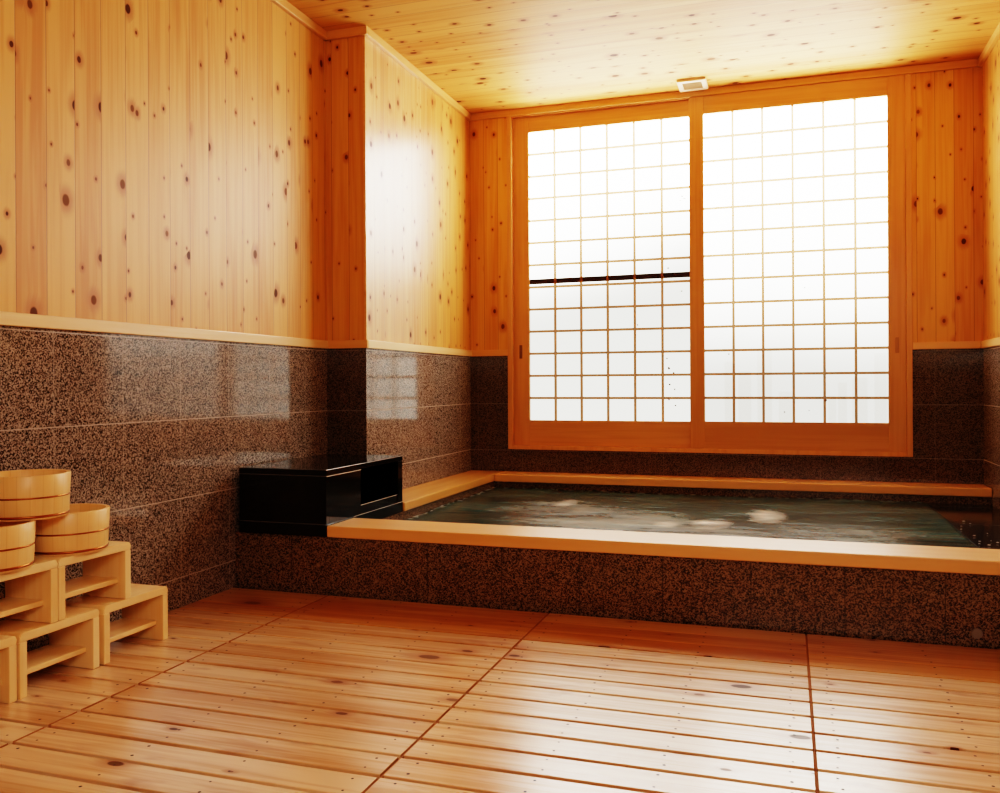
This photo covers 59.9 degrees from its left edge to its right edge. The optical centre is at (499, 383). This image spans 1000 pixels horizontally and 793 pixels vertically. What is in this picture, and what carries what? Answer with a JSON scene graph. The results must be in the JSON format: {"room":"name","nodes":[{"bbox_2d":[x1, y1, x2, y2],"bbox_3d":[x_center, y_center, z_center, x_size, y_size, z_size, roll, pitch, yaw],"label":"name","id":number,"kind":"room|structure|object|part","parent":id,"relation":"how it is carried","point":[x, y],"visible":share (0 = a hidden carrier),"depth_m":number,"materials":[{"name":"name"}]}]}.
{"room":"spa","nodes":[
{"label":"spa","id":0,"kind":"room"},
{"bbox_2d":[0,0,327,651],"bbox_3d":[-1.672,-0.428,2.125,0.120,2.653,4.758,0,0,18],"label":"wall","id":1,"kind":"structure","parent":0,"point":[163,162],"depth_m":3.21,"materials":[{"name":"brown wood"}]},
{"bbox_2d":[0,311,327,348],"bbox_3d":[-1.609,-0.191,2.100,0.014,0.041,4.748,0,0,18],"label":"trim","id":2,"kind":"structure","parent":1,"relation":"attached to","point":[6,318],"depth_m":3.10,"materials":[{"name":"brown wood"}]},
{"bbox_2d":[270,0,327,40],"bbox_3d":[-1.613,-1.734,2.098,0.022,0.042,4.748,0,0,18],"label":"trim","id":3,"kind":"structure","parent":1,"relation":"attached to","point":[284,5],"depth_m":4.11,"materials":[{"name":"brown wood"}]},
{"bbox_2d":[327,25,367,40],"bbox_3d":[-0.765,-1.739,4.307,0.240,0.042,0.022,0,0,18],"label":"trim","id":4,"kind":"structure","parent":1,"relation":"attached to","point":[360,30],"depth_m":4.29,"materials":[{"name":"brown wood"}]},
{"bbox_2d":[328,340,367,348],"bbox_3d":[-0.760,-0.196,4.312,0.232,0.041,0.014,0,0,18],"label":"trim","id":5,"kind":"structure","parent":1,"relation":"attached to","point":[336,344],"depth_m":4.30,"materials":[{"name":"brown wood"}]},
{"bbox_2d":[325,36,470,488],"bbox_3d":[-0.570,-0.434,5.101,0.338,2.653,1.604,0,0,18],"label":"wall pillar","id":6,"kind":"structure","parent":0,"point":[414,406],"depth_m":4.64,"materials":[{"name":"brown wood"}]},
{"bbox_2d":[363,36,366,339],"bbox_3d":[-0.667,-0.968,4.291,0.013,1.501,0.013,0,0,18],"label":"trim","id":7,"kind":"structure","parent":6,"relation":"attached to","point":[364,37],"depth_m":4.29,"materials":[{"name":"brown wood"}]},
{"bbox_2d":[365,27,471,120],"bbox_3d":[-0.425,-1.741,4.987,0.022,0.042,1.484,0,0,18],"label":"trim","id":8,"kind":"structure","parent":6,"relation":"attached to","point":[377,40],"depth_m":4.83,"materials":[{"name":"brown wood"}]},
{"bbox_2d":[368,340,471,356],"bbox_3d":[-0.420,-0.198,4.989,0.014,0.041,1.484,0,0,18],"label":"trim","id":9,"kind":"structure","parent":6,"relation":"attached to","point":[372,344],"depth_m":4.83,"materials":[{"name":"brown wood"}]},
{"bbox_2d":[287,0,999,113],"bbox_3d":[0.133,-1.824,2.300,3.451,0.120,6.472,0,0,18],"label":"ceiling","id":10,"kind":"structure","parent":0,"point":[486,55],"depth_m":4.45,"materials":[{"name":"brown wood"}]},
{"bbox_2d":[676,77,707,91],"bbox_3d":[1.135,-1.762,5.112,0.166,0.016,0.180,0,0,18],"label":"ceiling vent","id":11,"kind":"object","parent":10,"relation":"in","point":[700,83],"visible":1,"depth_m":5.09,"materials":[{"name":"beige plastic"}]},
{"bbox_2d":[682,82,702,89],"bbox_3d":[1.135,-1.763,5.112,0.110,0.012,0.120,0,0,18],"label":"grille","id":12,"kind":"object","parent":11,"relation":"attached to","point":[685,85],"depth_m":5.12,"materials":[{"name":"beige plastic"}]},
{"bbox_2d":[469,67,983,484],"bbox_3d":[1.301,-0.445,5.262,3.112,2.653,0.120,0,0,18],"label":"wall","id":13,"kind":"structure","parent":0,"point":[948,384],"depth_m":4.85,"materials":[{"name":"brown wood"}]},
{"bbox_2d":[472,350,507,356],"bbox_3d":[-0.064,-0.200,5.645,0.249,0.041,0.014,0,0,18],"label":"trim","id":14,"kind":"structure","parent":13,"relation":"attached to","point":[475,353],"depth_m":5.64,"materials":[{"name":"brown wood"}]},
{"bbox_2d":[506,73,912,456],"bbox_3d":[1.193,-0.658,5.276,2.375,2.145,0.120,0,0,18],"label":"window","id":15,"kind":"structure","parent":13,"relation":"in","point":[731,273],"depth_m":5.20,"materials":[{"name":"brown wood"}]},
{"bbox_3d":[0.136,-0.207,5.608,0.022,0.090,0.006,0,0,18],"label":"finger pull","id":16,"kind":"part","parent":15,"relation":"part of","materials":[{"name":"brown wood"}]},
{"bbox_3d":[0.667,-0.668,5.445,1.211,2.118,0.030,0,0,18],"label":"sash","id":17,"kind":"part","parent":15,"relation":"part of","materials":[{"name":"brown wood"}]},
{"bbox_3d":[0.675,-0.668,5.443,1.018,2.118,0.029,0,0,18],"label":"rail","id":18,"kind":"part","parent":15,"relation":"part of","materials":[{"name":"brown wood"}]},
{"bbox_3d":[0.678,-0.695,5.451,1.026,1.860,0.004,0,0,18],"label":"frosted pane","id":19,"kind":"part","parent":15,"relation":"part of","materials":[{"name":"white glass"}]},
{"bbox_3d":[1.711,-0.673,5.066,1.013,2.118,0.029,0,0,18],"label":"rail","id":20,"kind":"part","parent":15,"relation":"part of","materials":[{"name":"brown wood"}]},
{"bbox_3d":[1.713,-0.700,5.074,1.021,1.854,0.004,0,0,18],"label":"frosted pane","id":21,"kind":"part","parent":15,"relation":"part of","materials":[{"name":"white glass"}]},
{"bbox_3d":[1.714,-0.673,5.064,1.190,2.118,0.030,0,0,18],"label":"sash","id":22,"kind":"part","parent":15,"relation":"part of","materials":[{"name":"brown wood"}]},
{"bbox_3d":[2.232,-0.218,4.878,0.022,0.090,0.006,0,0,18],"label":"finger pull","id":23,"kind":"part","parent":15,"relation":"part of","materials":[{"name":"brown wood"}]},
{"bbox_2d":[471,58,977,120],"bbox_3d":[1.215,-1.750,5.213,2.948,0.042,0.022,0,0,18],"label":"trim","id":24,"kind":"structure","parent":13,"relation":"attached to","point":[970,63],"depth_m":5.14,"materials":[{"name":"brown wood"}]},
{"bbox_2d":[912,341,980,349],"bbox_3d":[2.470,-0.214,4.804,0.341,0.041,0.014,0,0,18],"label":"trim","id":25,"kind":"structure","parent":13,"relation":"attached to","point":[953,344],"depth_m":4.79,"materials":[{"name":"brown wood"}]},
{"bbox_2d":[982,38,999,509],"bbox_3d":[1.721,-0.446,1.776,0.120,2.653,6.232,0,0,18],"label":"wall","id":26,"kind":"structure","parent":0,"point":[990,68],"depth_m":4.55,"materials":[{"name":"brown wood"}]},
{"bbox_2d":[978,22,999,66],"bbox_3d":[1.647,-1.751,1.798,0.022,0.042,6.232,0,0,18],"label":"trim","id":27,"kind":"structure","parent":26,"relation":"attached to","point":[995,36],"depth_m":4.50,"materials":[{"name":"brown wood"}]},
{"bbox_2d":[981,337,999,347],"bbox_3d":[1.659,-0.209,1.797,0.014,0.041,6.232,0,0,18],"label":"trim","id":28,"kind":"structure","parent":26,"relation":"attached to","point":[993,342],"depth_m":4.52,"materials":[{"name":"brown wood"}]},
{"bbox_3d":[0.148,0.924,2.301,3.451,0.070,6.472,0,0,18],"label":"floor","id":29,"kind":"structure","parent":0,"visible":0},
{"bbox_2d":[0,588,327,747],"bbox_3d":[-1.507,0.873,1.688,0.450,0.050,3.893,0,0,18],"label":"duckboard","id":30,"kind":"object","parent":29,"relation":"on","point":[55,693],"visible":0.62,"depth_m":2.69,"materials":[{"name":"brown wood"}]},
{"bbox_2d":[0,635,16,703],"bbox_3d":[-1.414,0.759,2.209,0.168,0.176,0.284,0,0,18],"label":"stool","id":31,"kind":"object","parent":30,"relation":"on","point":[8,647],"visible":1,"depth_m":2.30,"materials":[{"name":"beige wood"}]},
{"bbox_3d":[-1.414,0.684,2.209,0.168,0.024,0.284,0,0,18],"label":"seat","id":32,"kind":"part","parent":31,"relation":"part of","materials":[{"name":"beige wood"}]},
{"bbox_2d":[0,558,57,622],"bbox_3d":[-1.371,0.583,2.340,0.168,0.176,0.284,0,0,18],"label":"stool","id":33,"kind":"object","parent":31,"relation":"on","point":[31,593],"visible":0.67,"depth_m":2.43,"materials":[{"name":"beige wood"}]},
{"bbox_2d":[0,520,35,573],"bbox_3d":[-1.376,0.433,2.331,0.231,0.121,0.231,0,0,-45],"label":"wooden bucket","id":34,"kind":"object","parent":33,"relation":"on","point":[17,539],"visible":0.88,"depth_m":2.29,"materials":[{"name":"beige wood"}]},
{"bbox_2d":[0,469,70,521],"bbox_3d":[-1.337,0.312,2.449,0.231,0.121,0.231,0,0,-18],"label":"wooden bucket","id":35,"kind":"object","parent":34,"relation":"on","point":[28,494],"visible":1,"depth_m":2.37,"materials":[{"name":"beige wood"}]},
{"bbox_2d":[0,597,42,617],"bbox_3d":[-1.377,0.614,2.342,0.130,0.015,0.234,0,0,18],"label":"shelf","id":36,"kind":"object","parent":33,"relation":"attached to","point":[8,605],"depth_m":2.40,"materials":[{"name":"beige wood"}]},
{"bbox_3d":[-1.371,0.507,2.340,0.168,0.024,0.284,0,0,18],"label":"seat","id":37,"kind":"part","parent":33,"relation":"part of","materials":[{"name":"beige wood"}]},
{"bbox_2d":[0,606,98,698],"bbox_3d":[-1.321,0.759,2.487,0.168,0.176,0.284,0,0,18],"label":"stool","id":38,"kind":"object","parent":30,"relation":"on","point":[74,639],"visible":0.77,"depth_m":2.53,"materials":[{"name":"beige wood"}]},
{"bbox_3d":[-1.362,0.771,2.364,0.168,0.151,0.024,0,0,18],"label":"panel","id":39,"kind":"part","parent":38,"relation":"part of","materials":[{"name":"beige wood"}]},
{"bbox_3d":[-1.322,0.683,2.487,0.168,0.024,0.284,0,0,18],"label":"seat","id":40,"kind":"part","parent":38,"relation":"part of","materials":[{"name":"beige wood"}]},
{"bbox_2d":[27,643,85,673],"bbox_3d":[-1.328,0.790,2.490,0.130,0.015,0.234,0,0,18],"label":"shelf","id":41,"kind":"object","parent":38,"relation":"attached to","point":[53,653],"depth_m":2.52,"materials":[{"name":"beige wood"}]},
{"bbox_3d":[-1.280,0.771,2.611,0.168,0.151,0.024,0,0,18],"label":"panel","id":42,"kind":"part","parent":38,"relation":"part of","materials":[{"name":"beige wood"}]},
{"bbox_2d":[34,541,130,620],"bbox_3d":[-1.281,0.582,2.613,0.168,0.176,0.284,0,0,18],"label":"stool","id":43,"kind":"object","parent":38,"relation":"on","point":[107,571],"visible":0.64,"depth_m":2.70,"materials":[{"name":"beige wood"}]},
{"bbox_3d":[-1.321,0.595,2.489,0.168,0.151,0.024,0,0,18],"label":"panel","id":44,"kind":"part","parent":43,"relation":"part of","materials":[{"name":"beige wood"}]},
{"bbox_2d":[34,503,109,555],"bbox_3d":[-1.290,0.433,2.591,0.231,0.121,0.231,0,0,18],"label":"wooden bucket","id":45,"kind":"object","parent":43,"relation":"on","point":[85,529],"visible":0.73,"depth_m":2.50,"materials":[{"name":"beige wood"}]},
{"bbox_3d":[-1.281,0.506,2.613,0.168,0.024,0.284,0,0,18],"label":"seat","id":46,"kind":"part","parent":43,"relation":"part of","materials":[{"name":"beige wood"}]},
{"bbox_2d":[65,576,117,598],"bbox_3d":[-1.287,0.613,2.615,0.130,0.015,0.234,0,0,18],"label":"shelf","id":47,"kind":"object","parent":43,"relation":"attached to","point":[80,585],"depth_m":2.65,"materials":[{"name":"beige wood"}]},
{"bbox_3d":[-1.240,0.594,2.736,0.168,0.151,0.024,0,0,18],"label":"panel","id":48,"kind":"part","parent":43,"relation":"part of","materials":[{"name":"beige wood"}]},
{"bbox_2d":[65,583,167,664],"bbox_3d":[-1.226,0.758,2.774,0.168,0.176,0.284,0,0,18],"label":"stool","id":49,"kind":"object","parent":30,"relation":"on","point":[145,613],"visible":0.66,"depth_m":2.81,"materials":[{"name":"beige wood"}]},
{"bbox_3d":[-1.267,0.771,2.651,0.168,0.151,0.024,0,0,18],"label":"panel","id":50,"kind":"part","parent":49,"relation":"part of","materials":[{"name":"beige wood"}]},
{"bbox_3d":[-1.227,0.683,2.774,0.168,0.024,0.284,0,0,18],"label":"seat","id":51,"kind":"part","parent":49,"relation":"part of","materials":[{"name":"beige wood"}]},
{"bbox_2d":[110,618,155,642],"bbox_3d":[-1.233,0.789,2.776,0.130,0.015,0.234,0,0,18],"label":"shelf","id":52,"kind":"object","parent":49,"relation":"attached to","point":[121,628],"depth_m":2.81,"materials":[{"name":"beige wood"}]},
{"bbox_3d":[-1.185,0.770,2.897,0.168,0.151,0.024,0,0,18],"label":"panel","id":53,"kind":"part","parent":49,"relation":"part of","materials":[{"name":"beige wood"}]},
{"bbox_2d":[0,595,547,792],"bbox_3d":[-0.862,0.869,1.474,0.909,0.050,3.893,0,0,18],"label":"duckboard","id":54,"kind":"object","parent":29,"relation":"on","point":[329,695],"visible":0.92,"depth_m":2.25,"materials":[{"name":"brown wood"}]},
{"bbox_2d":[365,613,818,792],"bbox_3d":[-0.009,0.865,1.191,0.887,0.050,3.893,0,0,18],"label":"duckboard","id":55,"kind":"object","parent":29,"relation":"on","point":[581,704],"visible":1,"depth_m":2.18,"materials":[{"name":"brown wood"}]},
{"bbox_2d":[235,470,999,649],"bbox_3d":[0.771,0.723,4.182,3.209,0.325,2.267,0,0,18],"label":"bathtub","id":56,"kind":"object","parent":29,"relation":"on","point":[939,595],"visible":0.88,"depth_m":3.17,"materials":[{"name":"stone"}]},
{"bbox_2d":[239,454,402,536],"bbox_3d":[-0.774,0.479,3.881,0.410,0.269,0.726,0,0,18],"label":"box","id":57,"kind":"object","parent":56,"relation":"on","point":[304,496],"visible":1,"depth_m":3.58,"materials":[{"name":"black stone"}]},
{"bbox_3d":[-0.775,0.357,3.882,0.409,0.025,0.725,0,0,18],"label":"lid","id":58,"kind":"part","parent":57,"relation":"part of","materials":[{"name":"black stone"}]},
{"bbox_3d":[-0.553,0.544,3.940,0.014,0.038,0.380,0,0,18],"label":"weir plate","id":59,"kind":"part","parent":57,"relation":"part of","materials":[{"name":"black stone"}]},
{"bbox_2d":[404,487,977,547],"bbox_3d":[0.831,0.727,4.170,2.457,0.174,1.884,0,0,18],"label":"water","id":60,"kind":"object","parent":56,"relation":"in","point":[821,519],"visible":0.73,"depth_m":4.26,"materials":[{"name":"liquid"}]},
{"bbox_2d":[807,634,999,792],"bbox_3d":[0.866,0.860,0.900,0.957,0.050,3.893,0,0,18],"label":"duckboard","id":61,"kind":"object","parent":29,"relation":"on","point":[889,716],"visible":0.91,"depth_m":2.19,"materials":[{"name":"brown wood"}]}
]}

